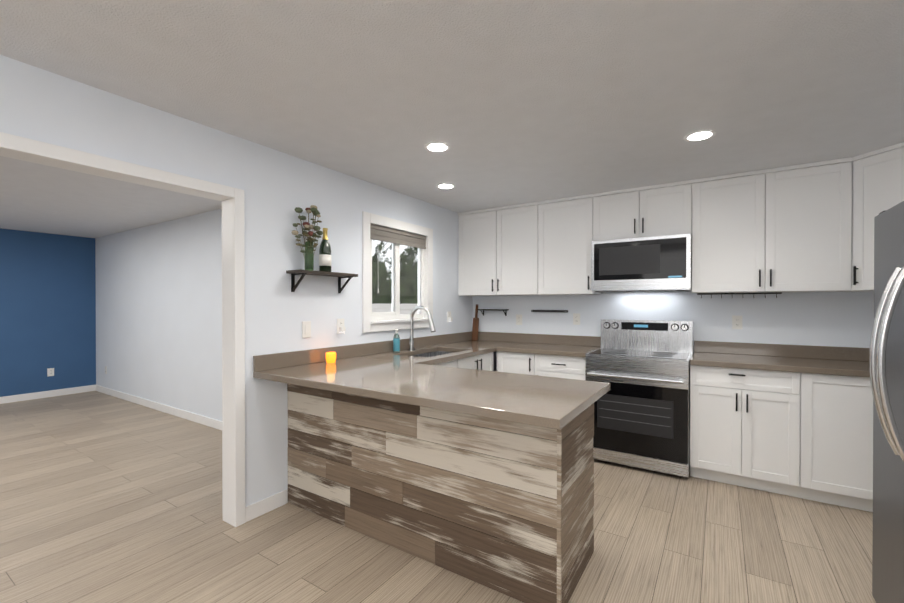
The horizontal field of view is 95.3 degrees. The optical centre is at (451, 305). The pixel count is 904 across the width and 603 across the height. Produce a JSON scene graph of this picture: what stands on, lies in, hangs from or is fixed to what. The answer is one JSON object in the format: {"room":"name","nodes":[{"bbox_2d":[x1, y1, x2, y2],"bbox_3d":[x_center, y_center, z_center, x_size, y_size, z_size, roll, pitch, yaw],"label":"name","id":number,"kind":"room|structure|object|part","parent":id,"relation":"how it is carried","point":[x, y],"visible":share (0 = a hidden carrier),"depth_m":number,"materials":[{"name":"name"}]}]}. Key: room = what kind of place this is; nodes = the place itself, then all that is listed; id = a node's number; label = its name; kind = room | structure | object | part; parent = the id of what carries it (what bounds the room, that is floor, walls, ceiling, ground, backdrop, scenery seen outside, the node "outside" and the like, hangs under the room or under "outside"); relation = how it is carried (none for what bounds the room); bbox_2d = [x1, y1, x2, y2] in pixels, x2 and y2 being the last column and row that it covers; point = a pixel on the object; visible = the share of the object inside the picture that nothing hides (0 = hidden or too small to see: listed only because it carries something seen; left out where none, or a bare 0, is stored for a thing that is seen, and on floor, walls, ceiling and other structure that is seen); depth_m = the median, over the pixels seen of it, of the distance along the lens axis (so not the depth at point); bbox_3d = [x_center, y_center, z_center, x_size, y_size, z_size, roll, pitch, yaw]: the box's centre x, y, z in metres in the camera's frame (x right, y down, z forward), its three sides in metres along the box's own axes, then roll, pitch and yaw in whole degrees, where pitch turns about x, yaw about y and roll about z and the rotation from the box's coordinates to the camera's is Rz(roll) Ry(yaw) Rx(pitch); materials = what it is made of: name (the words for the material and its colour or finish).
{"room":"kitchen","nodes":[
{"label":"kitchen","id":0,"kind":"room"},
{"bbox_2d":[0,228,95,396],"bbox_3d":[-6.975,0.145,4.383,0.120,2.380,5.220,0,0,33],"label":"wall","id":1,"kind":"structure","parent":0,"point":[47,300],"depth_m":5.96,"materials":[{"name":"paint"}]},
{"bbox_2d":[0,385,94,403],"bbox_3d":[-6.958,1.289,4.289,0.016,0.095,5.070,0,0,33],"label":"baseboard","id":2,"kind":"structure","parent":1,"relation":"attached to","point":[44,394],"depth_m":5.95,"materials":[{"name":"white wood"}]},
{"bbox_2d":[47,368,53,376],"bbox_3d":[-5.847,0.967,6.004,0.008,0.116,0.072,0,0,33],"label":"electrical outlet plate","id":3,"kind":"object","parent":1,"relation":"attached to","point":[50,371],"visible":1,"depth_m":6.00,"materials":[{"name":"white plastic"}]},
{"bbox_2d":[95,208,221,420],"bbox_3d":[-3.196,0.142,4.967,5.580,2.380,0.120,0,0,33],"label":"wall","id":4,"kind":"structure","parent":0,"point":[158,312],"depth_m":5.15,"materials":[{"name":"paint"}]},
{"bbox_2d":[95,385,221,429],"bbox_3d":[-3.232,1.285,4.917,5.579,0.095,0.013,0,0,33],"label":"baseboard","id":5,"kind":"structure","parent":4,"relation":"attached to","point":[197,418],"depth_m":5.14,"materials":[{"name":"white wood"}]},
{"bbox_2d":[0,55,472,506],"bbox_3d":[-1.711,0.158,2.022,0.120,2.380,7.000,0,0,33],"label":"wall","id":6,"kind":"structure","parent":0,"point":[45,106],"depth_m":2.69,"materials":[{"name":"paint"}]},
{"bbox_2d":[0,132,244,526],"bbox_3d":[-1.881,0.320,1.761,0.152,2.060,1.975,0,0,33],"label":"door frame","id":7,"kind":"structure","parent":6,"relation":"attached to","point":[233,338],"depth_m":2.51,"materials":[{"name":"white wood"}]},
{"bbox_2d":[245,489,287,522],"bbox_3d":[-1.205,1.297,2.683,0.012,0.095,0.300,0,0,33],"label":"baseboard","id":8,"kind":"structure","parent":6,"relation":"attached to","point":[264,506],"depth_m":2.67,"materials":[{"name":"white wood"}]},
{"bbox_2d":[302,321,310,337],"bbox_3d":[-1.036,0.168,2.937,0.010,0.116,0.072,0,0,33],"label":"switch plate","id":9,"kind":"object","parent":6,"relation":"attached to","point":[306,329],"visible":1,"depth_m":2.93,"materials":[{"name":"white plastic"}]},
{"bbox_2d":[286,269,357,292],"bbox_3d":[-0.923,-0.169,2.978,0.153,0.145,0.515,0,0,33],"label":"wall shelf","id":10,"kind":"object","parent":6,"relation":"attached to","point":[303,273],"visible":1,"depth_m":2.87,"materials":[{"name":"brown wood"}]},
{"bbox_2d":[291,205,322,269],"bbox_3d":[-0.995,-0.472,2.851,0.142,0.460,0.231,0,0,33],"label":"glass vase","id":11,"kind":"object","parent":10,"relation":"on","point":[309,246],"visible":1,"depth_m":2.84,"materials":[{"name":"green"}]},
{"bbox_2d":[319,228,330,271],"bbox_3d":[-0.917,-0.403,2.982,0.087,0.320,0.087,0,0,33],"label":"champagne bottle","id":12,"kind":"object","parent":10,"relation":"on","point":[325,256],"visible":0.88,"depth_m":2.95,"materials":[{"name":"green glass"}]},
{"bbox_2d":[337,318,345,333],"bbox_3d":[-0.853,0.157,3.194,0.036,0.116,0.072,0,0,33],"label":"electrical outlet plate","id":13,"kind":"object","parent":6,"relation":"attached to","point":[340,326],"visible":1,"depth_m":3.19,"materials":[{"name":"white plastic"}]},
{"bbox_2d":[362,211,432,332],"bbox_3d":[-0.512,-0.281,3.834,0.149,1.000,0.980,0,0,33],"label":"window","id":14,"kind":"structure","parent":6,"relation":"in","point":[397,272],"depth_m":3.80,"materials":[{"name":"white"}]},
{"bbox_3d":[-0.527,-0.287,3.844,0.004,0.780,0.770,0,0,33],"label":"glass","id":15,"kind":"part","parent":14,"relation":"part of","materials":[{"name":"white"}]},
{"bbox_2d":[447,312,452,321],"bbox_3d":[-0.019,0.120,4.476,0.036,0.116,0.072,0,0,33],"label":"electrical outlet plate","id":16,"kind":"object","parent":6,"relation":"attached to","point":[449,318],"visible":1,"depth_m":4.46,"materials":[{"name":"white plastic"}]},
{"bbox_2d":[0,391,875,602],"bbox_3d":[-2.415,1.376,2.486,9.840,0.060,7.240,0,0,33],"label":"floor","id":17,"kind":"structure","parent":0,"point":[660,537],"depth_m":2.38,"materials":[{"name":"brown wood"}]},
{"bbox_2d":[411,353,462,367],"bbox_3d":[-0.366,0.896,3.433,0.598,0.890,0.721,0,0,33],"label":"base cabinet","id":18,"kind":"object","parent":17,"relation":"on","point":[458,363],"depth_m":3.53,"materials":[{"name":"white wood"}]},
{"bbox_2d":[287,384,593,602],"bbox_3d":[-0.173,0.901,2.533,1.902,0.890,0.570,0,0,33],"label":"base cabinet","id":19,"kind":"object","parent":17,"relation":"on","point":[503,507],"visible":0.83,"depth_m":2.10,"materials":[{"name":"brown wood"}]},
{"bbox_2d":[253,332,512,388],"bbox_3d":[-0.228,0.380,3.584,0.660,0.140,2.763,0,0,33],"label":"countertop","id":20,"kind":"structure","parent":19,"relation":"on","point":[306,368],"depth_m":3.11,"materials":[{"name":"stone"}]},
{"bbox_2d":[326,352,335,362],"bbox_3d":[-0.879,0.375,2.991,0.074,0.075,0.073,0,0,33],"label":"candle","id":21,"kind":"object","parent":20,"relation":"on","point":[330,357],"visible":1,"depth_m":2.96,"materials":[{"name":"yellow wax"}]},
{"bbox_2d":[393,329,399,351],"bbox_3d":[-0.491,0.305,3.651,0.060,0.207,0.058,0,0,33],"label":"soap bottle","id":22,"kind":"object","parent":20,"relation":"on","point":[396,342],"visible":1,"depth_m":3.63,"materials":[{"name":"teal plastic"}]},
{"bbox_2d":[408,306,435,349],"bbox_3d":[-0.282,0.203,3.735,0.297,0.411,0.091,0,0,33],"label":"pull-down faucet","id":23,"kind":"object","parent":20,"relation":"on","point":[431,326],"visible":1,"depth_m":3.77,"materials":[{"name":"silver metal"}]},
{"bbox_2d":[411,351,454,357],"bbox_3d":[-0.168,0.552,3.681,0.410,0.203,0.730,0,0,33],"label":"basin","id":24,"kind":"object","parent":20,"relation":"in","point":[436,353],"depth_m":3.98,"materials":[{"name":"silver metal"}]},
{"bbox_2d":[472,304,478,339],"bbox_3d":[0.281,0.193,4.851,0.072,0.418,0.074,0,0,33],"label":"paddle cutting board","id":25,"kind":"object","parent":20,"relation":"on","point":[475,328],"visible":1,"depth_m":4.84,"materials":[{"name":"brown wood"}]},
{"bbox_2d":[321,359,609,429],"bbox_3d":[0.079,0.437,2.243,1.318,0.040,0.848,0,0,33],"label":"countertop","id":26,"kind":"structure","parent":19,"relation":"on","point":[381,370],"depth_m":2.04,"materials":[{"name":"stone"}]},
{"bbox_2d":[453,331,500,334],"bbox_3d":[0.354,0.375,4.479,0.360,0.140,0.627,0,0,33],"label":"countertop","id":27,"kind":"structure","parent":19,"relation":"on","point":[463,333],"depth_m":4.76,"materials":[{"name":"stone"}]},
{"bbox_2d":[501,333,600,356],"bbox_3d":[0.981,0.377,4.071,0.835,0.140,0.627,0,0,33],"label":"countertop","id":28,"kind":"structure","parent":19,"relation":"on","point":[544,344],"depth_m":4.18,"materials":[{"name":"stone"}]},
{"bbox_2d":[690,341,869,376],"bbox_3d":[2.668,0.383,2.977,1.615,0.140,0.623,0,0,33],"label":"countertop","id":29,"kind":"structure","parent":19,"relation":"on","point":[829,360],"depth_m":3.15,"materials":[{"name":"stone"}]},
{"bbox_2d":[427,351,492,370],"bbox_3d":[-0.037,0.893,3.938,0.598,0.890,0.729,0,0,33],"label":"base cabinet","id":30,"kind":"object","parent":17,"relation":"on","point":[482,362],"depth_m":3.90,"materials":[{"name":"white wood"}]},
{"bbox_2d":[497,351,586,379],"bbox_3d":[0.962,0.892,4.084,0.877,0.890,0.632,0,0,33],"label":"base cabinet","id":31,"kind":"object","parent":17,"relation":"on","point":[568,367],"visible":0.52,"depth_m":3.83,"materials":[{"name":"white wood"}]},
{"bbox_2d":[585,319,692,476],"bbox_3d":[1.629,0.737,3.585,0.778,1.205,0.693,0,0,33],"label":"range","id":32,"kind":"object","parent":17,"relation":"on","point":[642,409],"visible":0.96,"depth_m":3.37,"materials":[{"name":"silver metal"}]},
{"bbox_2d":[690,365,813,500],"bbox_3d":[2.298,0.897,3.235,0.718,0.890,0.598,0,0,33],"label":"base cabinet","id":33,"kind":"object","parent":17,"relation":"on","point":[808,436],"depth_m":2.97,"materials":[{"name":"white wood"}]},
{"bbox_2d":[814,374,872,511],"bbox_3d":[2.749,0.898,2.942,0.602,0.890,0.598,0,0,33],"label":"base cabinet","id":34,"kind":"object","parent":17,"relation":"on","point":[843,405],"depth_m":2.71,"materials":[{"name":"white wood"}]},
{"bbox_2d":[869,201,903,602],"bbox_3d":[1.958,0.474,1.296,0.914,1.757,0.820,0,0,33],"label":"refrigerator","id":35,"kind":"object","parent":17,"relation":"on","point":[886,360],"visible":1,"depth_m":1.61,"materials":[{"name":"grey metal"}]},
{"bbox_2d":[0,0,903,237],"bbox_3d":[-2.415,-1.064,2.473,9.840,0.060,7.240,0,0,33],"label":"ceiling","id":36,"kind":"structure","parent":0,"point":[513,102],"depth_m":1.93,"materials":[{"name":"paint"}]},
{"bbox_2d":[424,142,449,151],"bbox_3d":[-0.096,-1.032,2.683,0.170,0.005,0.170,0,0,33],"label":"recessed light","id":37,"kind":"object","parent":36,"relation":"in","point":[437,147],"visible":1,"depth_m":2.68,"materials":[{"name":"white plastic"}]},
{"bbox_2d":[436,183,455,188],"bbox_3d":[-0.053,-1.037,3.574,0.170,0.005,0.170,0,0,33],"label":"recessed light","id":38,"kind":"object","parent":36,"relation":"in","point":[445,186],"visible":1,"depth_m":3.57,"materials":[{"name":"white plastic"}]},
{"bbox_2d":[684,130,715,141],"bbox_3d":[1.504,-1.031,2.502,0.170,0.005,0.170,0,0,33],"label":"recessed light","id":39,"kind":"object","parent":36,"relation":"in","point":[700,135],"visible":1,"depth_m":2.49,"materials":[{"name":"white"}]},
{"bbox_2d":[473,291,873,370],"bbox_3d":[1.915,0.148,3.911,4.140,2.380,0.120,0,0,33],"label":"wall","id":40,"kind":"structure","parent":0,"point":[840,319],"depth_m":3.60,"materials":[{"name":"paint"}]},
{"bbox_2d":[478,309,508,315],"bbox_3d":[0.471,0.077,4.726,0.350,0.074,0.083,0,0,33],"label":"shelf","id":41,"kind":"object","parent":40,"relation":"attached to","point":[505,311],"visible":1,"depth_m":4.68,"materials":[{"name":"black metal"}]},
{"bbox_2d":[458,201,545,295],"bbox_3d":[0.579,-0.579,4.505,1.004,0.928,0.328,0,0,33],"label":"upper cabinet","id":42,"kind":"object","parent":40,"relation":"attached to","point":[502,250],"depth_m":4.34,"materials":[{"name":"white wood"}]},
{"bbox_2d":[516,314,521,324],"bbox_3d":[0.747,0.154,4.591,0.072,0.116,0.008,0,0,33],"label":"outlet","id":43,"kind":"object","parent":40,"relation":"attached to","point":[518,319],"visible":1,"depth_m":4.59,"materials":[{"name":"white plastic"}]},
{"bbox_2d":[531,310,567,311],"bbox_3d":[1.036,0.056,4.393,0.400,0.024,0.024,0,0,33],"label":"rail","id":44,"kind":"object","parent":40,"relation":"attached to","point":[549,310],"visible":1,"depth_m":4.38,"materials":[{"name":"black metal"}]},
{"bbox_2d":[546,194,600,294],"bbox_3d":[1.149,-0.577,4.135,0.599,0.928,0.328,0,0,33],"label":"upper cabinet","id":45,"kind":"object","parent":40,"relation":"attached to","point":[569,220],"depth_m":3.96,"materials":[{"name":"white wood"}]},
{"bbox_2d":[573,313,579,324],"bbox_3d":[1.284,0.136,4.242,0.072,0.116,0.008,0,0,33],"label":"outlet","id":46,"kind":"object","parent":40,"relation":"attached to","point":[576,318],"visible":1,"depth_m":4.24,"materials":[{"name":"white plastic"}]},
{"bbox_2d":[594,180,689,240],"bbox_3d":[1.734,-0.818,3.753,0.795,0.443,0.328,0,0,33],"label":"upper cabinet","id":47,"kind":"object","parent":40,"relation":"attached to","point":[661,209],"depth_m":3.59,"materials":[{"name":"white wood"}]},
{"bbox_2d":[591,233,691,291],"bbox_3d":[1.714,-0.362,3.725,0.789,0.461,0.401,0,0,33],"label":"over-the-range microwave","id":48,"kind":"object","parent":47,"relation":"attached to","point":[652,264],"visible":0.96,"depth_m":3.54,"materials":[{"name":"silver metal"}]},
{"bbox_2d":[732,315,741,328],"bbox_3d":[2.424,0.140,3.501,0.072,0.116,0.008,0,0,33],"label":"outlet","id":49,"kind":"object","parent":40,"relation":"attached to","point":[736,322],"visible":1,"depth_m":3.50,"materials":[{"name":"white plastic"}]},
{"bbox_2d":[690,159,837,297],"bbox_3d":[2.487,-0.549,3.241,1.026,0.974,0.368,0,0,33],"label":"upper cabinet","id":50,"kind":"object","parent":40,"relation":"attached to","point":[808,227],"depth_m":3.13,"materials":[{"name":"white wood"}]},
{"bbox_3d":[2.391,-0.086,3.450,0.580,0.046,0.041,0,0,33],"label":"under-cabinet hook rail","id":51,"kind":"part","parent":50,"relation":"part of","materials":[{"name":"black metal"}]},
{"bbox_2d":[838,142,903,291],"bbox_3d":[3.039,-0.569,2.715,0.711,0.928,0.649,0,0,33],"label":"upper cabinet","id":52,"kind":"object","parent":40,"relation":"attached to","point":[870,185],"depth_m":2.82,"materials":[{"name":"white wood"}]}
]}

